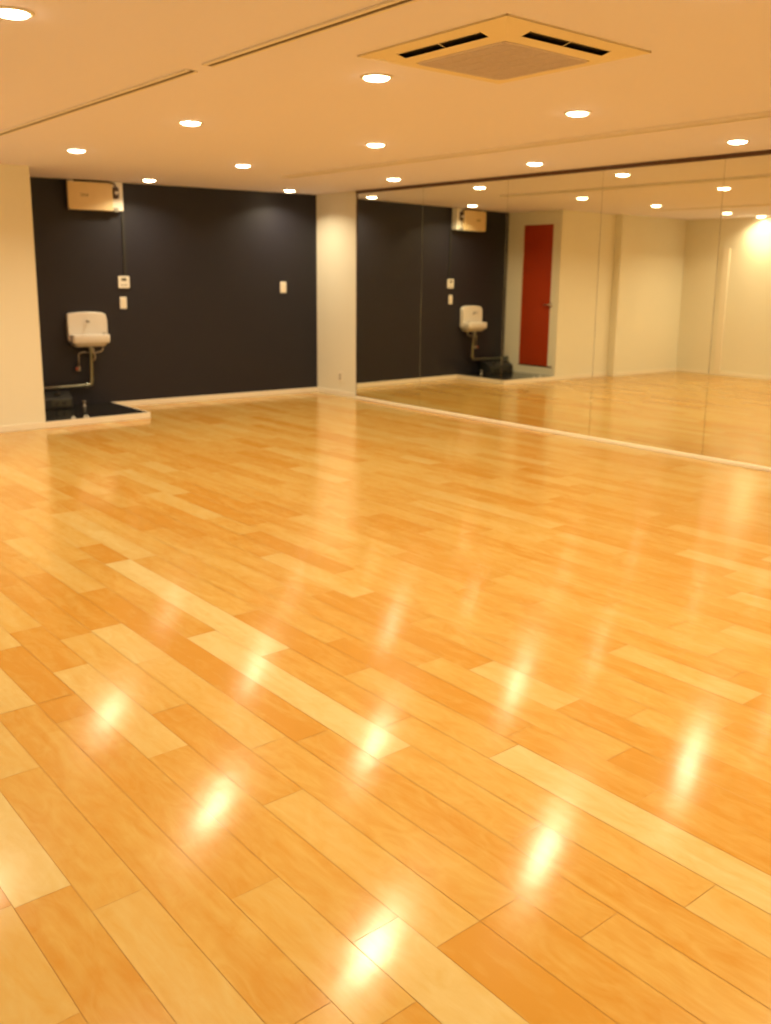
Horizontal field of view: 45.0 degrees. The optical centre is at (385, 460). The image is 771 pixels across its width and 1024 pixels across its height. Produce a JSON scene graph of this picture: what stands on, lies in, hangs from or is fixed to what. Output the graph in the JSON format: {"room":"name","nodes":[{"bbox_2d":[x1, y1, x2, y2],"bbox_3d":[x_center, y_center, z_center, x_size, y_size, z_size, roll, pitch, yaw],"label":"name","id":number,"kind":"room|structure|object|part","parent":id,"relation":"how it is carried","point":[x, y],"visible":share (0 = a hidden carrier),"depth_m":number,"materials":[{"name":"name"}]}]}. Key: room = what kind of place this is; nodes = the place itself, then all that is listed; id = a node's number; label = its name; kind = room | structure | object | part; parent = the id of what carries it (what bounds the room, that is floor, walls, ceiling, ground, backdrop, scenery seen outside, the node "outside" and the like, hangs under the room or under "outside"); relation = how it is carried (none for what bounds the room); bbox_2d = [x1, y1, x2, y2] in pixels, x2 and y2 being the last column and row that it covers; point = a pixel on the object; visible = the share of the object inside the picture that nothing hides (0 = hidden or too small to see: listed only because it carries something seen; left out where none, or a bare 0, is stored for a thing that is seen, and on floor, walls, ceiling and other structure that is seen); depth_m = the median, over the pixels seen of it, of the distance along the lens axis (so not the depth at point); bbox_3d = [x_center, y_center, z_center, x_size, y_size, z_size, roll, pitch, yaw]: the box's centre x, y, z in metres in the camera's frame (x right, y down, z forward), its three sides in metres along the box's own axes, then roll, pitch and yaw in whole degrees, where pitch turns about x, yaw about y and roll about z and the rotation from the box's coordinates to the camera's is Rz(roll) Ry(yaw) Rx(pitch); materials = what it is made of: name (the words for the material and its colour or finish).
{"room":"exercise studio","nodes":[
{"label":"exercise studio","id":0,"kind":"room"},
{"bbox_2d":[0,164,45,425],"bbox_3d":[-4.411,-1.309,7.710,3.030,2.400,0.270,-9,15,-39],"label":"wall","id":1,"kind":"structure","parent":0,"point":[21,375],"depth_m":8.54,"materials":[{"name":"white paint"}]},
{"bbox_2d":[0,422,45,432],"bbox_3d":[-4.312,-0.158,7.929,2.880,0.060,0.130,-9,15,-39],"label":"baseboard","id":2,"kind":"structure","parent":1,"relation":"attached to","point":[31,426],"depth_m":8.73,"materials":[{"name":"beige wood"}]},
{"bbox_2d":[30,177,316,404],"bbox_3d":[-2.414,-1.861,10.522,3.921,2.400,0.150,-7,14,-34],"label":"wall","id":3,"kind":"structure","parent":0,"point":[206,313],"depth_m":10.50,"materials":[{"name":"black paint"}]},
{"bbox_2d":[43,311,109,389],"bbox_3d":[-3.402,-1.143,9.749,1.028,0.820,0.191,-7,14,-34],"label":"basin","id":4,"kind":"object","parent":3,"relation":"attached to","point":[88,329],"visible":0.96,"depth_m":9.88,"materials":[{"name":"white ceramic"}]},
{"bbox_3d":[-3.151,-1.282,9.899,0.398,0.130,0.188,-7,14,-34],"label":"bowl","id":5,"kind":"part","parent":4,"relation":"part of","materials":[{"name":"white ceramic"}]},
{"bbox_2d":[66,311,107,340],"bbox_3d":[-3.181,-1.436,9.914,0.418,0.306,0.077,-7,14,-34],"label":"backsplash","id":6,"kind":"structure","parent":3,"relation":"attached to","point":[76,324],"depth_m":9.87,"materials":[{"name":"white ceramic"}]},
{"bbox_2d":[66,179,122,211],"bbox_3d":[-3.032,-2.763,9.700,0.585,0.308,0.147,-7,14,-34],"label":"wall box","id":7,"kind":"object","parent":3,"relation":"attached to","point":[97,195],"visible":1,"depth_m":9.64,"materials":[{"name":"white plastic"}]},
{"bbox_2d":[112,187,118,198],"bbox_3d":[-2.831,-2.818,9.774,0.063,0.125,0.053,-9,15,-39],"label":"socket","id":8,"kind":"object","parent":7,"relation":"attached to","point":[115,190],"depth_m":9.77,"materials":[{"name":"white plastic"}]},
{"bbox_2d":[120,297,126,308],"bbox_3d":[-2.856,-1.721,10.132,0.075,0.128,0.012,-7,14,-34],"label":"light switch","id":9,"kind":"object","parent":3,"relation":"attached to","point":[123,300],"visible":1,"depth_m":10.13,"materials":[{"name":"white plastic"}]},
{"bbox_2d":[118,276,129,287],"bbox_3d":[-2.840,-1.940,10.092,0.124,0.128,0.020,-7,14,-34],"label":"controller","id":10,"kind":"object","parent":3,"relation":"attached to","point":[123,281],"visible":1,"depth_m":10.08,"materials":[{"name":"white plastic"}]},
{"bbox_2d":[121,212,126,275],"bbox_3d":[-2.819,-2.338,10.027,0.038,0.676,0.016,-8,14,-34],"label":"conduit","id":11,"kind":"object","parent":3,"relation":"attached to","point":[122,213],"visible":1,"depth_m":10.02,"materials":[{"name":"black plastic"}]},
{"bbox_2d":[114,387,316,405],"bbox_3d":[-1.934,-0.759,10.996,2.637,0.060,0.012,-7,14,-34],"label":"baseboard","id":12,"kind":"structure","parent":3,"relation":"attached to","point":[312,389],"depth_m":10.95,"materials":[{"name":"beige wood"}]},
{"bbox_2d":[280,282,285,292],"bbox_3d":[-1.233,-2.094,11.220,0.082,0.135,0.012,-8,14,-34],"label":"light switch","id":13,"kind":"object","parent":3,"relation":"attached to","point":[282,284],"visible":1,"depth_m":11.21,"materials":[{"name":"white plastic"}]},
{"bbox_2d":[316,191,355,393],"bbox_3d":[2.986,-1.121,7.089,0.162,2.400,12.057,-9,15,-39],"label":"wall","id":14,"kind":"structure","parent":0,"point":[335,212],"depth_m":11.20,"materials":[{"name":"beige paint"}]},
{"bbox_2d":[317,387,355,397],"bbox_3d":[-0.609,-0.838,11.441,0.010,0.060,0.775,-9,15,-39],"label":"baseboard","id":15,"kind":"structure","parent":14,"relation":"attached to","point":[322,390],"depth_m":11.43,"materials":[{"name":"beige wood"}]},
{"bbox_2d":[338,372,341,381],"bbox_3d":[-0.552,-1.025,11.334,0.010,0.120,0.074,-9,15,-39],"label":"wall outlet","id":16,"kind":"object","parent":14,"relation":"attached to","point":[339,373],"visible":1,"depth_m":11.33,"materials":[{"name":"beige plastic"}]},
{"bbox_2d":[356,188,422,406],"bbox_3d":[0.026,-1.829,10.478,0.013,2.338,1.133,-9,15,-39],"label":"mirror panel","id":17,"kind":"object","parent":14,"relation":"attached to","point":[389,223],"visible":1,"depth_m":10.44,"materials":[{"name":"clear glass"}]},
{"bbox_2d":[419,180,507,420],"bbox_3d":[0.775,-1.643,9.590,0.013,2.338,1.215,-9,15,-39],"label":"mirror panel","id":18,"kind":"object","parent":14,"relation":"attached to","point":[465,225],"visible":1,"depth_m":9.55,"materials":[{"name":"clear glass"}]},
{"bbox_2d":[500,170,603,435],"bbox_3d":[1.519,-1.458,8.707,0.013,2.338,1.121,-9,15,-39],"label":"mirror panel","id":19,"kind":"object","parent":14,"relation":"attached to","point":[554,221],"visible":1,"depth_m":8.67,"materials":[{"name":"clear glass"}]},
{"bbox_2d":[354,396,770,471],"bbox_3d":[3.193,0.123,6.930,0.040,0.028,11.160,-9,15,-39],"label":"trim","id":20,"kind":"structure","parent":14,"relation":"attached to","point":[716,460],"depth_m":8.52,"materials":[{"name":"beige"}]},
{"bbox_2d":[356,149,770,373],"bbox_3d":[3.208,-1.054,6.697,0.026,2.372,11.160,-9,15,-39],"label":"trim","id":21,"kind":"structure","parent":14,"relation":"attached to","point":[761,152],"depth_m":8.36,"materials":[{"name":"brown"}]},
{"bbox_2d":[360,154,768,193],"bbox_3d":[3.217,-1.039,6.707,0.004,2.340,11.140,-9,15,-39],"label":"trim","id":22,"kind":"structure","parent":14,"relation":"attached to","point":[768,154],"depth_m":8.06,"materials":[{"name":"brown"}]},
{"bbox_2d":[589,159,725,455],"bbox_3d":[2.245,-1.278,7.846,0.013,2.338,1.155,-9,15,-39],"label":"mirror panel","id":23,"kind":"object","parent":14,"relation":"attached to","point":[660,230],"visible":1,"depth_m":7.80,"materials":[{"name":"clear glass"}]},
{"bbox_2d":[702,154,770,467],"bbox_3d":[2.982,-1.095,6.972,0.013,2.338,1.156,-9,15,-39],"label":"mirror panel","id":24,"kind":"object","parent":14,"relation":"attached to","point":[737,427],"visible":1,"depth_m":7.22,"materials":[{"name":"clear glass"}]},
{"bbox_2d":[0,392,770,1023],"bbox_3d":[-0.586,0.452,5.369,8.700,0.060,13.909,-9,15,-39],"label":"floor","id":25,"kind":"structure","parent":0,"point":[315,707],"depth_m":3.12,"materials":[{"name":"brown wood"}]},
{"bbox_2d":[45,402,150,427],"bbox_3d":[-3.151,-0.486,9.593,1.069,0.061,1.033,-9,15,-39],"label":"platform","id":26,"kind":"object","parent":25,"relation":"on","point":[108,411],"visible":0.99,"depth_m":9.41,"materials":[{"name":"black"}]},
{"bbox_2d":[44,390,72,409],"bbox_3d":[-3.559,-0.627,9.703,0.530,0.165,0.239,-7,14,-34],"label":"box","id":27,"kind":"object","parent":26,"relation":"on","point":[60,399],"visible":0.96,"depth_m":9.71,"materials":[{"name":"black plastic"}]},
{"bbox_3d":[-3.383,-0.601,9.710,0.200,0.075,0.007,-8,14,-34],"label":"panel","id":28,"kind":"part","parent":27,"relation":"part of","materials":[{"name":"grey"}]},
{"bbox_2d":[0,0,770,194],"bbox_3d":[-0.249,-1.898,4.492,8.488,0.100,12.900,-9,15,-39],"label":"ceiling","id":29,"kind":"structure","parent":0,"point":[304,105],"depth_m":4.86,"materials":[{"name":"white paint"}]},
{"bbox_2d":[0,6,34,19],"bbox_3d":[-1.357,-1.620,3.377,0.156,0.019,0.156,-9,15,-39],"label":"recessed light","id":30,"kind":"object","parent":29,"relation":"in","point":[7,12],"visible":1,"depth_m":3.35,"materials":[{"name":"white plastic"}]},
{"bbox_2d":[66,149,86,152],"bbox_3d":[-2.406,-2.411,7.245,0.156,0.019,0.156,-9,15,-39],"label":"recessed light","id":31,"kind":"object","parent":29,"relation":"in","point":[69,150],"visible":1,"depth_m":7.21,"materials":[{"name":"white plastic"}]},
{"bbox_2d":[0,69,197,136],"bbox_3d":[-2.112,-2.114,5.758,0.062,0.008,3.810,-9,15,-39],"label":"rail","id":32,"kind":"object","parent":29,"relation":"attached to","point":[186,72],"visible":1,"depth_m":5.04,"materials":[{"name":"white metal"}]},
{"bbox_2d":[142,179,156,181],"bbox_3d":[-2.434,-2.884,9.581,0.156,0.019,0.156,-9,15,-39],"label":"recessed light","id":33,"kind":"object","parent":29,"relation":"in","point":[145,180],"visible":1,"depth_m":9.53,"materials":[{"name":"white plastic"}]},
{"bbox_2d":[178,120,202,125],"bbox_3d":[-1.225,-2.118,5.843,0.156,0.019,0.156,-9,15,-39],"label":"recessed light","id":34,"kind":"object","parent":29,"relation":"in","point":[183,122],"visible":1,"depth_m":5.80,"materials":[{"name":"white plastic"}]},
{"bbox_2d":[234,164,251,167],"bbox_3d":[-1.253,-2.591,8.180,0.156,0.019,0.156,-9,15,-39],"label":"recessed light","id":35,"kind":"object","parent":29,"relation":"in","point":[237,165],"visible":1,"depth_m":8.14,"materials":[{"name":"white plastic"}]},
{"bbox_2d":[202,0,419,66],"bbox_3d":[1.128,-1.309,1.915,0.062,0.008,6.070,-9,15,-39],"label":"rail","id":36,"kind":"object","parent":29,"relation":"attached to","point":[388,5],"visible":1,"depth_m":3.58,"materials":[{"name":"white metal"}]},
{"bbox_2d":[365,143,385,146],"bbox_3d":[-0.071,-2.297,6.778,0.156,0.019,0.156,-9,15,-39],"label":"recessed light","id":37,"kind":"object","parent":29,"relation":"in","point":[367,144],"visible":1,"depth_m":6.74,"materials":[{"name":"white plastic"}]},
{"bbox_2d":[360,73,392,81],"bbox_3d":[-0.043,-1.824,4.442,0.156,0.019,0.156,-9,15,-39],"label":"recessed light","id":38,"kind":"object","parent":29,"relation":"in","point":[373,77],"visible":1,"depth_m":4.40,"materials":[{"name":"white plastic"}]},
{"bbox_2d":[386,178,400,180],"bbox_3d":[0.082,-2.799,9.261,0.156,0.019,0.156,-9,15,-39],"label":"recessed light","id":39,"kind":"object","parent":29,"relation":"in","point":[389,179],"visible":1,"depth_m":9.21,"materials":[{"name":"white plastic"}]},
{"bbox_2d":[358,14,650,83],"bbox_3d":[0.496,-1.708,3.948,0.874,0.042,0.874,-9,15,-39],"label":"air conditioner","id":40,"kind":"object","parent":29,"relation":"attached to","point":[504,48],"visible":1,"depth_m":3.80,"materials":[{"name":"beige plastic"}]},
{"bbox_2d":[418,41,587,79],"bbox_3d":[0.495,-1.696,3.950,0.536,0.011,0.536,-9,15,-39],"label":"grille","id":41,"kind":"object","parent":40,"relation":"attached to","point":[496,60],"depth_m":3.91,"materials":[{"name":"beige plastic"}]},
{"bbox_2d":[281,111,770,178],"bbox_3d":[2.212,-1.981,5.311,0.093,0.020,10.030,-9,15,-39],"label":"rail","id":42,"kind":"object","parent":29,"relation":"attached to","point":[767,114],"visible":1,"depth_m":6.47,"materials":[{"name":"white metal"}]},
{"bbox_2d":[526,162,543,165],"bbox_3d":[1.263,-2.505,7.860,0.156,0.019,0.156,-9,15,-39],"label":"recessed light","id":43,"kind":"object","parent":29,"relation":"in","point":[529,163],"visible":1,"depth_m":7.82,"materials":[{"name":"white plastic"}]},
{"bbox_2d":[564,110,590,116],"bbox_3d":[1.111,-2.004,5.377,0.156,0.019,0.156,-9,15,-39],"label":"recessed light","id":44,"kind":"object","parent":29,"relation":"in","point":[575,113],"visible":1,"depth_m":5.34,"materials":[{"name":"white plastic"}]},
{"bbox_2d":[726,139,749,143],"bbox_3d":[2.445,-2.211,6.458,0.156,0.019,0.156,-9,15,-39],"label":"recessed light","id":45,"kind":"object","parent":29,"relation":"in","point":[737,141],"visible":1,"depth_m":6.42,"materials":[{"name":"white plastic"}]}
]}

